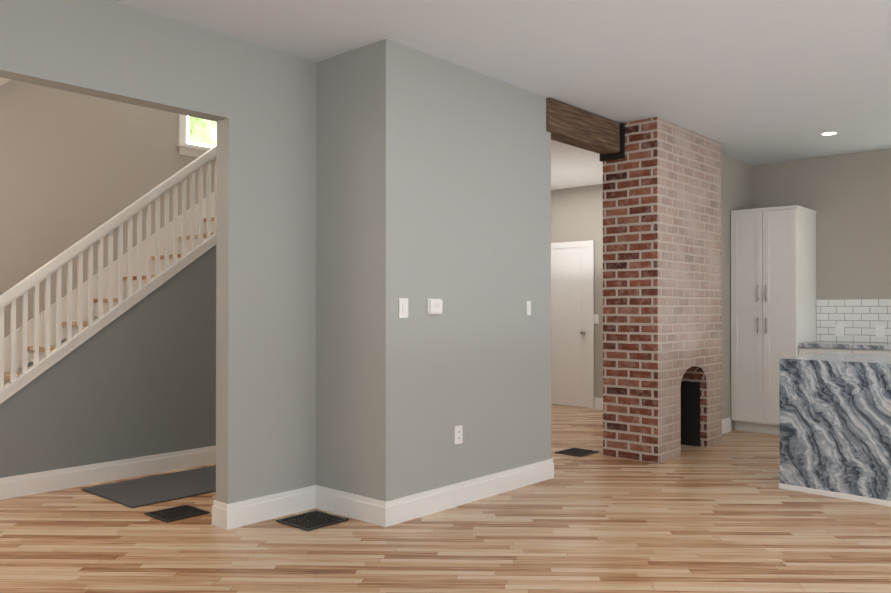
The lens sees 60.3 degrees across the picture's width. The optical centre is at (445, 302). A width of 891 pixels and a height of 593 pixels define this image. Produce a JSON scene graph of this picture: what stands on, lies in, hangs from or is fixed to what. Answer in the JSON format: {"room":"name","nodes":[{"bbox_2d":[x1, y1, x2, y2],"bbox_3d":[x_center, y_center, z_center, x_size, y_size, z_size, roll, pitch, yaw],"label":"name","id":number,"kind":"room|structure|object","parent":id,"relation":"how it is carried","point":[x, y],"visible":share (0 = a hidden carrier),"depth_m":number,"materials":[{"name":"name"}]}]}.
{"room":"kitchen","nodes":[
{"label":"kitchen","id":0,"kind":"room"},
{"bbox_2d":[0,80,213,337],"bbox_3d":[-2.882,-1.500,6.644,0.150,5.600,11.150,0,-1,42],"label":"wall","id":1,"kind":"structure","parent":0,"point":[75,168],"depth_m":6.29,"materials":[{"name":"beige paint"}]},
{"bbox_2d":[177,114,214,159],"bbox_3d":[-2.119,-2.084,7.423,0.140,1.460,1.060,0,-1,42],"label":"window","id":2,"kind":"structure","parent":1,"relation":"in","point":[186,146],"depth_m":7.07,"materials":[{"name":"white wood"}]},
{"bbox_2d":[0,0,315,503],"bbox_3d":[-1.731,-0.123,3.890,0.125,2.800,2.620,0,-1,42],"label":"wall","id":3,"kind":"structure","parent":0,"point":[266,306],"depth_m":4.43,"materials":[{"name":"grey paint"}]},
{"bbox_2d":[212,500,219,526],"bbox_3d":[-0.561,1.219,5.301,0.016,0.140,2.352,0,-1,42],"label":"baseboard","id":4,"kind":"structure","parent":3,"relation":"attached to","point":[216,504],"depth_m":4.40,"materials":[{"name":"white wood"}]},
{"bbox_2d":[220,485,315,529],"bbox_3d":[-1.029,1.213,4.562,0.016,0.140,0.626,0,-1,42],"label":"baseboard","id":5,"kind":"structure","parent":3,"relation":"attached to","point":[250,511],"depth_m":4.52,"materials":[{"name":"white wood"}]},
{"bbox_2d":[0,404,890,592],"bbox_3d":[0.802,1.372,3.277,10.600,0.200,11.650,0,-1,42],"label":"floor","id":6,"kind":"structure","parent":0,"point":[727,515],"depth_m":4.11,"materials":[{"name":"brown wood"}]},
{"bbox_2d":[0,145,216,477],"bbox_3d":[-2.755,-0.275,5.870,1.043,3.136,3.207,0,-1,42],"label":"staircase","id":7,"kind":"structure","parent":6,"relation":"on","point":[115,360],"depth_m":5.70,"materials":[{"name":"white"}]},
{"bbox_2d":[0,446,215,499],"bbox_3d":[-2.196,1.223,5.808,0.016,0.140,2.955,0,-1,42],"label":"baseboard","id":8,"kind":"structure","parent":7,"relation":"attached to","point":[40,482],"depth_m":5.50,"materials":[{"name":"white wood"}]},
{"bbox_2d":[81,465,215,507],"bbox_3d":[-1.883,1.283,5.419,0.740,0.012,1.040,0,-1,42],"label":"door mat","id":9,"kind":"object","parent":6,"relation":"on","point":[140,492],"visible":0.67,"depth_m":5.27,"materials":[{"name":"grey fabric"}]},
{"bbox_2d":[144,504,209,522],"bbox_3d":[-1.630,1.279,4.658,0.270,0.008,0.280,0,-1,42],"label":"floor vent","id":10,"kind":"object","parent":6,"relation":"in","point":[176,513],"visible":1,"depth_m":4.65,"materials":[{"name":"brown metal"}]},
{"bbox_2d":[276,510,348,530],"bbox_3d":[-0.782,1.278,4.506,0.300,0.008,0.300,0,-1,42],"label":"floor vent","id":11,"kind":"object","parent":6,"relation":"in","point":[311,520],"visible":1,"depth_m":4.50,"materials":[{"name":"brown metal"}]},
{"bbox_2d":[316,39,550,501],"bbox_3d":[-0.064,-0.111,5.291,0.755,2.800,1.690,0,-1,42],"label":"wall block","id":12,"kind":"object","parent":6,"relation":"on","point":[433,177],"visible":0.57,"depth_m":4.75,"materials":[{"name":"grey paint"}]},
{"bbox_2d":[316,485,380,525],"bbox_3d":[-0.589,1.213,4.606,0.616,0.140,0.016,0,-1,42],"label":"baseboard","id":13,"kind":"structure","parent":12,"relation":"attached to","point":[342,503],"depth_m":4.59,"materials":[{"name":"white wood"}]},
{"bbox_2d":[399,298,407,317],"bbox_3d":[-0.245,0.032,4.507,0.011,0.115,0.075,0,-1,42],"label":"switch plate","id":14,"kind":"object","parent":12,"relation":"attached to","point":[403,307],"visible":1,"depth_m":4.50,"materials":[{"name":"white plastic"}]},
{"bbox_2d":[427,299,441,313],"bbox_3d":[-0.061,0.024,4.705,0.022,0.095,0.120,0,-1,42],"label":"light switch","id":15,"kind":"object","parent":12,"relation":"attached to","point":[434,306],"visible":1,"depth_m":4.68,"materials":[{"name":"white plastic"}]},
{"bbox_2d":[454,425,462,444],"bbox_3d":[0.083,0.840,4.871,0.010,0.115,0.075,0,-1,42],"label":"electrical outlet plate","id":16,"kind":"object","parent":12,"relation":"attached to","point":[458,434],"visible":1,"depth_m":4.87,"materials":[{"name":"white plastic"}]},
{"bbox_2d":[526,301,530,314],"bbox_3d":[0.592,0.040,5.449,0.011,0.100,0.045,0,-1,42],"label":"switch plate","id":17,"kind":"object","parent":12,"relation":"attached to","point":[528,307],"visible":1,"depth_m":5.44,"materials":[{"name":"white plastic"}]},
{"bbox_2d":[380,458,553,526],"bbox_3d":[0.224,1.216,5.024,0.016,0.140,1.722,0,-1,42],"label":"baseboard","id":18,"kind":"structure","parent":6,"relation":"on","point":[392,512],"depth_m":4.87,"materials":[{"name":"white wood"}]},
{"bbox_2d":[555,447,598,456],"bbox_3d":[1.140,1.295,6.651,0.260,0.008,0.300,0,-1,42],"label":"floor vent","id":19,"kind":"object","parent":6,"relation":"in","point":[578,452],"visible":1,"depth_m":6.63,"materials":[{"name":"black metal"}]},
{"bbox_2d":[603,117,721,462],"bbox_3d":[1.958,-0.098,6.845,0.500,2.798,1.300,0,-1,42],"label":"chimney column","id":20,"kind":"structure","parent":6,"relation":"on","point":[662,333],"depth_m":6.42,"materials":[{"name":"red brick"}]},
{"bbox_2d":[681,381,699,446],"bbox_3d":[2.037,0.943,6.819,0.238,0.717,0.536,0,-1,42],"label":"fireplace opening","id":21,"kind":"object","parent":20,"relation":"attached to","point":[690,413],"depth_m":7.00,"materials":[{"name":"grey"}]},
{"bbox_2d":[731,205,815,434],"bbox_3d":[3.347,0.185,7.835,0.645,2.250,0.664,0,-1,42],"label":"pantry cabinet","id":22,"kind":"object","parent":6,"relation":"on","point":[773,285],"visible":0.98,"depth_m":7.63,"materials":[{"name":"white wood"}]},
{"bbox_2d":[779,353,890,506],"bbox_3d":[3.003,0.839,5.317,0.964,0.900,0.982,0,-1,-44],"label":"kitchen island","id":23,"kind":"object","parent":6,"relation":"on","point":[835,422],"visible":1,"depth_m":5.07,"materials":[{"name":"stone"}]},
{"bbox_2d":[798,341,890,355],"bbox_3d":[3.966,0.848,7.327,0.950,0.916,0.591,0,-1,42],"label":"base cabinet","id":24,"kind":"object","parent":6,"relation":"on","point":[818,347],"visible":0.12,"depth_m":7.12,"materials":[{"name":"white"}]},
{"bbox_2d":[0,0,890,189],"bbox_3d":[0.806,-1.653,3.231,9.900,0.250,10.950,0,-1,42],"label":"ceiling","id":25,"kind":"structure","parent":0,"point":[754,82],"depth_m":4.63,"materials":[{"name":"white paint"}]},
{"bbox_2d":[546,98,619,154],"bbox_3d":[1.061,-1.379,6.081,0.170,0.248,1.090,0,-1,42],"label":"timber beam","id":26,"kind":"structure","parent":25,"relation":"attached to","point":[568,124],"depth_m":5.98,"materials":[{"name":"brown wood"}]},
{"bbox_2d":[600,123,624,161],"bbox_3d":[1.401,-1.347,6.456,0.220,0.290,0.033,0,-1,42],"label":"bracket","id":27,"kind":"object","parent":26,"relation":"attached to","point":[620,154],"visible":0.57,"depth_m":6.39,"materials":[{"name":"black metal"}]},
{"bbox_2d":[819,131,838,135],"bbox_3d":[3.393,-1.495,6.785,0.156,0.004,0.156,0,-1,42],"label":"recessed light","id":28,"kind":"object","parent":25,"relation":"in","point":[829,133],"visible":0.98,"depth_m":6.78,"materials":[{"name":"white"}]},
{"bbox_2d":[551,149,890,407],"bbox_3d":[4.456,-0.219,7.435,10.050,3.050,0.200,0,-1,42],"label":"wall","id":29,"kind":"structure","parent":0,"point":[846,198],"depth_m":7.80,"materials":[{"name":"beige paint"}]},
{"bbox_2d":[551,240,593,408],"bbox_3d":[1.570,0.273,9.807,0.710,2.105,0.078,0,-1,42],"label":"back door","id":30,"kind":"structure","parent":29,"relation":"in","point":[572,323],"depth_m":9.79,"materials":[{"name":"white wood"}]},
{"bbox_2d":[594,314,598,323],"bbox_3d":[1.878,0.204,9.582,0.075,0.115,0.010,0,-1,42],"label":"light switch","id":31,"kind":"object","parent":29,"relation":"attached to","point":[596,318],"visible":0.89,"depth_m":9.57,"materials":[{"name":"white plastic"}]},
{"bbox_2d":[594,397,602,408],"bbox_3d":[2.478,1.250,9.037,1.650,0.140,0.016,0,-1,42],"label":"baseboard","id":32,"kind":"structure","parent":29,"relation":"attached to","point":[598,402],"depth_m":9.54,"materials":[{"name":"white wood"}]},
{"bbox_2d":[816,299,890,342],"bbox_3d":[5.824,0.165,6.074,5.400,0.429,0.008,0,-1,42],"label":"tile backsplash","id":33,"kind":"structure","parent":29,"relation":"attached to","point":[859,319],"depth_m":7.63,"materials":[{"name":"white tile"}]},
{"bbox_2d":[836,325,843,335],"bbox_3d":[3.965,0.279,7.714,0.075,0.115,0.010,0,-1,42],"label":"outlet","id":34,"kind":"object","parent":33,"relation":"attached to","point":[839,330],"visible":1,"depth_m":7.71,"materials":[{"name":"white plastic"}]},
{"bbox_2d":[876,325,884,336],"bbox_3d":[4.234,0.277,7.475,0.075,0.115,0.010,0,-1,42],"label":"outlet","id":35,"kind":"object","parent":33,"relation":"attached to","point":[880,331],"visible":1,"depth_m":7.47,"materials":[{"name":"white plastic"}]},
{"bbox_2d":[721,154,751,430],"bbox_3d":[2.764,-0.090,7.902,0.300,2.800,1.350,0,-1,42],"label":"wall","id":36,"kind":"structure","parent":0,"point":[736,184],"depth_m":7.80,"materials":[{"name":"beige paint"}]},
{"bbox_2d":[722,417,730,433],"bbox_3d":[2.666,1.237,7.543,0.016,0.140,0.700,0,-1,42],"label":"baseboard","id":37,"kind":"structure","parent":36,"relation":"attached to","point":[726,423],"depth_m":7.71,"materials":[{"name":"white wood"}]},
{"label":"outside","id":38,"kind":"structure","parent":0,"visible":0},
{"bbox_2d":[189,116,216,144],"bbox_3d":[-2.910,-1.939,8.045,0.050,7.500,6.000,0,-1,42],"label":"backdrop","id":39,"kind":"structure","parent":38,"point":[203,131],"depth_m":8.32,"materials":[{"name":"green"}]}
]}

